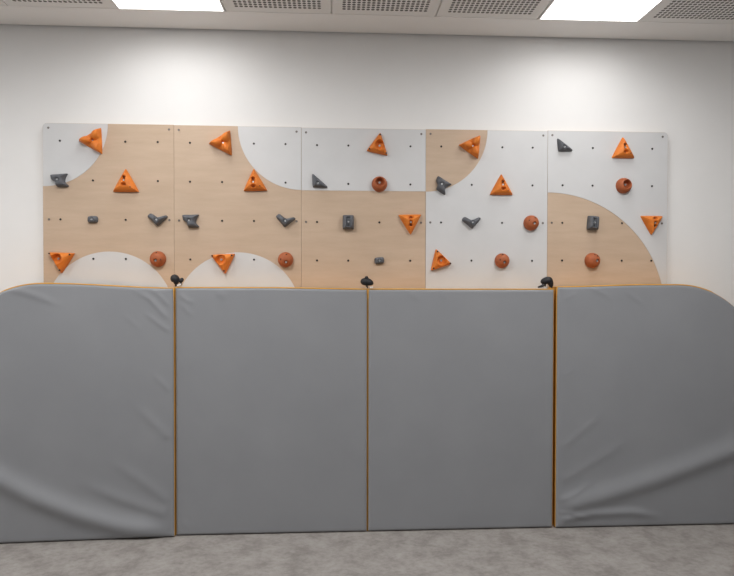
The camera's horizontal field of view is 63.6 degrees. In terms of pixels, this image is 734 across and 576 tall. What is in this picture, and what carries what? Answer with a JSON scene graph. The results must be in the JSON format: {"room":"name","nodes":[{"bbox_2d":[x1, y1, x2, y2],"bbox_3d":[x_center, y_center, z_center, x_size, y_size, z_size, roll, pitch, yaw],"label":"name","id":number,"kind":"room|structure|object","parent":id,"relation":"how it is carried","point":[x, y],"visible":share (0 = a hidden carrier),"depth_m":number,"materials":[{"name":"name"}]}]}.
{"room":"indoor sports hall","nodes":[
{"label":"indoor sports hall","id":0,"kind":"room"},
{"bbox_2d":[0,24,733,305],"bbox_3d":[-0.674,-0.116,3.852,8.700,3.452,0.100,0,1,-3],"label":"wall","id":1,"kind":"structure","parent":0,"point":[683,90],"depth_m":3.82,"materials":[{"name":"paint"}]},
{"bbox_2d":[42,123,174,287],"bbox_3d":[-1.623,0.240,3.740,0.805,2.540,0.034,0,1,-3],"label":"panel","id":2,"kind":"object","parent":1,"relation":"attached to","point":[116,249],"visible":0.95,"depth_m":3.71,"materials":[{"name":"brown wood"}]},
{"bbox_2d":[50,174,68,186],"bbox_3d":[-1.917,-0.671,3.677,0.108,0.086,0.036,0,1,-3],"label":"hold","id":3,"kind":"object","parent":2,"relation":"attached to","point":[59,179],"visible":1,"depth_m":3.67,"materials":[{"name":"grey plastic"}]},
{"bbox_2d":[48,252,74,272],"bbox_3d":[-1.907,-0.157,3.679,0.153,0.129,0.050,0,1,-3],"label":"hold","id":4,"kind":"object","parent":2,"relation":"attached to","point":[61,260],"visible":1,"depth_m":3.68,"materials":[{"name":"orange plastic"}]},
{"bbox_2d":[79,128,101,153],"bbox_3d":[-1.727,-0.920,3.672,0.142,0.162,0.058,0,1,-3],"label":"hold","id":5,"kind":"object","parent":2,"relation":"attached to","point":[93,140],"visible":1,"depth_m":3.67,"materials":[{"name":"orange plastic"}]},
{"bbox_2d":[88,216,97,222],"bbox_3d":[-1.717,-0.429,3.696,0.063,0.044,0.026,0,1,-3],"label":"hold","id":6,"kind":"object","parent":2,"relation":"attached to","point":[91,219],"visible":1,"depth_m":3.69,"materials":[{"name":"grey plastic"}]},
{"bbox_2d":[113,169,138,191],"bbox_3d":[-1.512,-0.674,3.695,0.158,0.144,0.044,0,1,-3],"label":"hold","id":7,"kind":"object","parent":2,"relation":"attached to","point":[125,183],"visible":1,"depth_m":3.69,"materials":[{"name":"orange plastic"}]},
{"bbox_2d":[150,251,165,266],"bbox_3d":[-1.317,-0.182,3.709,0.100,0.100,0.052,0,1,-3],"label":"hold","id":8,"kind":"object","parent":2,"relation":"attached to","point":[157,258],"visible":1,"depth_m":3.70,"materials":[{"name":"orange plastic"}]},
{"bbox_2d":[148,213,167,225],"bbox_3d":[-1.318,-0.430,3.711,0.123,0.079,0.040,0,1,-3],"label":"hold","id":9,"kind":"object","parent":2,"relation":"attached to","point":[157,220],"visible":1,"depth_m":3.70,"materials":[{"name":"grey plastic"}]},
{"bbox_2d":[174,125,300,286],"bbox_3d":[-0.821,0.242,3.783,0.798,2.538,0.034,0,1,-3],"label":"panel","id":10,"kind":"object","parent":1,"relation":"attached to","point":[210,182],"visible":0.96,"depth_m":3.76,"materials":[{"name":"brown wood"}]},
{"bbox_2d":[182,214,198,227],"bbox_3d":[-1.113,-0.423,3.724,0.104,0.084,0.036,0,1,-3],"label":"hold","id":11,"kind":"object","parent":10,"relation":"attached to","point":[190,220],"visible":1,"depth_m":3.71,"materials":[{"name":"grey plastic"}]},
{"bbox_2d":[209,130,231,154],"bbox_3d":[-0.926,-0.918,3.715,0.142,0.156,0.058,0,1,-3],"label":"hold","id":12,"kind":"object","parent":10,"relation":"attached to","point":[223,142],"visible":1,"depth_m":3.71,"materials":[{"name":"orange plastic"}]},
{"bbox_2d":[211,254,234,273],"bbox_3d":[-0.912,-0.154,3.732,0.149,0.126,0.050,0,1,-3],"label":"hold","id":13,"kind":"object","parent":10,"relation":"attached to","point":[223,261],"visible":1,"depth_m":3.73,"materials":[{"name":"orange plastic"}]},
{"bbox_2d":[244,169,266,190],"bbox_3d":[-0.708,-0.685,3.737,0.146,0.141,0.044,0,1,-3],"label":"hold","id":14,"kind":"object","parent":10,"relation":"attached to","point":[254,183],"visible":1,"depth_m":3.73,"materials":[{"name":"orange plastic"}]},
{"bbox_2d":[278,252,292,266],"bbox_3d":[-0.518,-0.180,3.751,0.098,0.098,0.052,0,1,-3],"label":"hold","id":15,"kind":"object","parent":10,"relation":"attached to","point":[285,259],"visible":1,"depth_m":3.74,"materials":[{"name":"orange plastic"}]},
{"bbox_2d":[276,214,294,226],"bbox_3d":[-0.518,-0.429,3.754,0.122,0.083,0.040,0,1,-3],"label":"hold","id":16,"kind":"object","parent":10,"relation":"attached to","point":[285,222],"visible":1,"depth_m":3.74,"materials":[{"name":"grey plastic"}]},
{"bbox_2d":[301,128,425,288],"bbox_3d":[-0.022,0.244,3.826,0.798,2.534,0.034,0,1,-3],"label":"panel","id":17,"kind":"object","parent":1,"relation":"attached to","point":[332,256],"visible":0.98,"depth_m":3.80,"materials":[{"name":"brown wood"}]},
{"bbox_2d":[312,174,326,187],"bbox_3d":[-0.301,-0.683,3.762,0.098,0.088,0.038,0,1,-3],"label":"hold","id":18,"kind":"object","parent":17,"relation":"attached to","point":[316,182],"visible":1,"depth_m":3.75,"materials":[{"name":"grey plastic"}]},
{"bbox_2d":[343,215,353,229],"bbox_3d":[-0.119,-0.421,3.772,0.073,0.093,0.046,0,1,-3],"label":"hold","id":19,"kind":"object","parent":17,"relation":"attached to","point":[348,220],"visible":1,"depth_m":3.76,"materials":[{"name":"grey plastic"}]},
{"bbox_2d":[367,133,386,155],"bbox_3d":[0.066,-0.922,3.772,0.132,0.144,0.049,0,1,-3],"label":"hold","id":20,"kind":"object","parent":17,"relation":"attached to","point":[378,147],"visible":1,"depth_m":3.77,"materials":[{"name":"orange plastic"}]},
{"bbox_2d":[374,257,383,263],"bbox_3d":[0.080,-0.176,3.796,0.063,0.046,0.026,0,1,-3],"label":"hold","id":21,"kind":"object","parent":17,"relation":"attached to","point":[379,260],"visible":1,"depth_m":3.79,"materials":[{"name":"grey plastic"}]},
{"bbox_2d":[372,176,386,191],"bbox_3d":[0.081,-0.667,3.777,0.100,0.100,0.048,0,1,-3],"label":"hold","id":22,"kind":"object","parent":17,"relation":"attached to","point":[379,184],"visible":1,"depth_m":3.77,"materials":[{"name":"orange plastic"}]},
{"bbox_2d":[399,214,420,233],"bbox_3d":[0.277,-0.409,3.794,0.145,0.129,0.044,0,1,-3],"label":"hold","id":23,"kind":"object","parent":17,"relation":"attached to","point":[409,221],"visible":1,"depth_m":3.79,"materials":[{"name":"orange plastic"}]},
{"bbox_2d":[425,129,547,288],"bbox_3d":[0.777,0.244,3.868,0.798,2.536,0.034,0,1,-3],"label":"panel","id":24,"kind":"object","parent":1,"relation":"attached to","point":[521,157],"visible":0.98,"depth_m":3.84,"materials":[{"name":"white wood"}]},
{"bbox_2d":[431,249,450,269],"bbox_3d":[0.481,-0.182,3.806,0.132,0.136,0.050,0,1,-3],"label":"hold","id":25,"kind":"object","parent":24,"relation":"attached to","point":[439,261],"visible":1,"depth_m":3.80,"materials":[{"name":"orange plastic"}]},
{"bbox_2d":[436,176,450,194],"bbox_3d":[0.497,-0.662,3.805,0.100,0.119,0.036,0,1,-3],"label":"hold","id":26,"kind":"object","parent":24,"relation":"attached to","point":[442,184],"visible":1,"depth_m":3.79,"materials":[{"name":"grey plastic"}]},
{"bbox_2d":[459,135,479,158],"bbox_3d":[0.665,-0.912,3.799,0.138,0.150,0.058,0,1,-3],"label":"hold","id":27,"kind":"object","parent":24,"relation":"attached to","point":[471,146],"visible":1,"depth_m":3.79,"materials":[{"name":"orange plastic"}]},
{"bbox_2d":[462,217,480,227],"bbox_3d":[0.676,-0.423,3.817,0.123,0.075,0.040,0,1,-3],"label":"hold","id":28,"kind":"object","parent":24,"relation":"attached to","point":[471,223],"visible":1,"depth_m":3.81,"materials":[{"name":"grey plastic"}]},
{"bbox_2d":[490,174,512,194],"bbox_3d":[0.873,-0.670,3.821,0.148,0.134,0.044,0,1,-3],"label":"hold","id":29,"kind":"object","parent":24,"relation":"attached to","point":[501,187],"visible":1,"depth_m":3.81,"materials":[{"name":"orange plastic"}]},
{"bbox_2d":[495,253,509,267],"bbox_3d":[0.879,-0.177,3.826,0.096,0.096,0.052,0,1,-3],"label":"hold","id":30,"kind":"object","parent":24,"relation":"attached to","point":[502,260],"visible":1,"depth_m":3.81,"materials":[{"name":"orange plastic"}]},
{"bbox_2d":[523,215,538,230],"bbox_3d":[1.071,-0.423,3.832,0.100,0.100,0.052,0,1,-3],"label":"hold","id":31,"kind":"object","parent":24,"relation":"attached to","point":[531,222],"visible":1,"depth_m":3.82,"materials":[{"name":"orange plastic"}]},
{"bbox_2d":[547,131,667,288],"bbox_3d":[1.580,0.243,3.911,0.806,2.538,0.034,0,1,-3],"label":"panel","id":32,"kind":"object","parent":1,"relation":"attached to","point":[581,182],"visible":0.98,"depth_m":3.88,"materials":[{"name":"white wood"}]},
{"bbox_2d":[557,139,572,151],"bbox_3d":[1.291,-0.932,3.842,0.103,0.084,0.038,0,1,-3],"label":"hold","id":33,"kind":"object","parent":32,"relation":"attached to","point":[562,147],"visible":1,"depth_m":3.84,"materials":[{"name":"grey plastic"}]},
{"bbox_2d":[585,253,599,267],"bbox_3d":[1.479,-0.180,3.858,0.100,0.100,0.052,0,1,-3],"label":"hold","id":34,"kind":"object","parent":32,"relation":"attached to","point":[592,260],"visible":1,"depth_m":3.84,"materials":[{"name":"orange plastic"}]},
{"bbox_2d":[586,216,598,229],"bbox_3d":[1.478,-0.425,3.857,0.076,0.095,0.046,0,1,-3],"label":"hold","id":35,"kind":"object","parent":32,"relation":"attached to","point":[592,221],"visible":1,"depth_m":3.84,"materials":[{"name":"grey plastic"}]},
{"bbox_2d":[612,137,633,157],"bbox_3d":[1.680,-0.919,3.860,0.148,0.137,0.044,0,1,-3],"label":"hold","id":36,"kind":"object","parent":32,"relation":"attached to","point":[622,150],"visible":1,"depth_m":3.85,"materials":[{"name":"orange plastic"}]},
{"bbox_2d":[616,178,631,193],"bbox_3d":[1.685,-0.671,3.862,0.102,0.102,0.048,0,1,-3],"label":"hold","id":37,"kind":"object","parent":32,"relation":"attached to","point":[623,185],"visible":1,"depth_m":3.86,"materials":[{"name":"orange plastic"}]},
{"bbox_2d":[640,216,662,234],"bbox_3d":[1.876,-0.413,3.879,0.147,0.124,0.044,0,1,-3],"label":"hold","id":38,"kind":"object","parent":32,"relation":"attached to","point":[651,222],"visible":1,"depth_m":3.87,"materials":[{"name":"orange plastic"}]},
{"bbox_2d":[0,523,733,575],"bbox_3d":[-0.541,1.601,1.333,8.500,0.100,5.000,0,1,-3],"label":"floor","id":39,"kind":"structure","parent":0,"point":[683,549],"depth_m":3.38,"materials":[{"name":"grey carpet"}]},
{"bbox_2d":[0,283,175,542],"bbox_3d":[-1.820,0.739,3.579,1.305,1.543,0.210,0,1,-5],"label":"mat","id":40,"kind":"object","parent":39,"relation":"on","point":[88,405],"visible":1,"depth_m":3.52,"materials":[{"name":"grey plastic"}]},
{"bbox_2d":[175,287,367,534],"bbox_3d":[-0.586,0.752,3.699,1.173,1.518,0.160,0,1,-3],"label":"mat","id":41,"kind":"object","parent":39,"relation":"on","point":[271,382],"visible":1,"depth_m":3.62,"materials":[{"name":"grey plastic"}]},
{"bbox_2d":[170,274,183,286],"bbox_3d":[-1.155,-0.047,3.649,0.080,0.074,0.178,0,1,-3],"label":"fastener","id":42,"kind":"object","parent":41,"relation":"on","point":[175,279],"visible":1,"depth_m":3.57,"materials":[{"name":"black plastic"}]},
{"bbox_2d":[360,276,373,287],"bbox_3d":[-0.003,-0.038,3.711,0.081,0.076,0.176,0,1,-3],"label":"fastener","id":43,"kind":"object","parent":41,"relation":"on","point":[366,281],"visible":1,"depth_m":3.63,"materials":[{"name":"black plastic"}]},
{"bbox_2d":[367,289,553,530],"bbox_3d":[0.586,0.757,3.761,1.172,1.509,0.160,0,1,-3],"label":"mat","id":44,"kind":"object","parent":39,"relation":"on","point":[460,381],"visible":1,"depth_m":3.69,"materials":[{"name":"grey plastic"}]},
{"bbox_2d":[538,277,552,287],"bbox_3d":[1.149,-0.037,3.763,0.087,0.072,0.182,1,1,28],"label":"fastener","id":45,"kind":"object","parent":44,"relation":"on","point":[546,280],"visible":1,"depth_m":3.70,"materials":[{"name":"black plastic"}]},
{"bbox_2d":[548,284,733,526],"bbox_3d":[1.855,0.743,3.811,1.345,1.538,0.192,0,1,-3],"label":"mat","id":46,"kind":"object","parent":39,"relation":"on","point":[643,374],"visible":1,"depth_m":3.73,"materials":[{"name":"grey plastic"}]},
{"bbox_2d":[0,0,733,40],"bbox_3d":[-0.397,-1.613,1.156,9.367,0.030,5.264,0,1,-3],"label":"ceiling","id":47,"kind":"structure","parent":0,"point":[698,20],"depth_m":3.59,"materials":[{"name":"paint"}]},
{"bbox_2d":[111,0,225,11],"bbox_3d":[-1.130,-1.634,3.172,0.621,0.015,0.621,0,1,-3],"label":"recessed light","id":48,"kind":"object","parent":47,"relation":"in","point":[161,5],"visible":1,"depth_m":3.42,"materials":[{"name":"white plastic"}]},
{"bbox_2d":[538,0,662,21],"bbox_3d":[1.366,-1.633,3.304,0.621,0.015,0.621,0,1,-3],"label":"recessed light","id":49,"kind":"object","parent":47,"relation":"in","point":[561,10],"visible":1,"depth_m":3.48,"materials":[{"name":"white plastic"}]}
]}

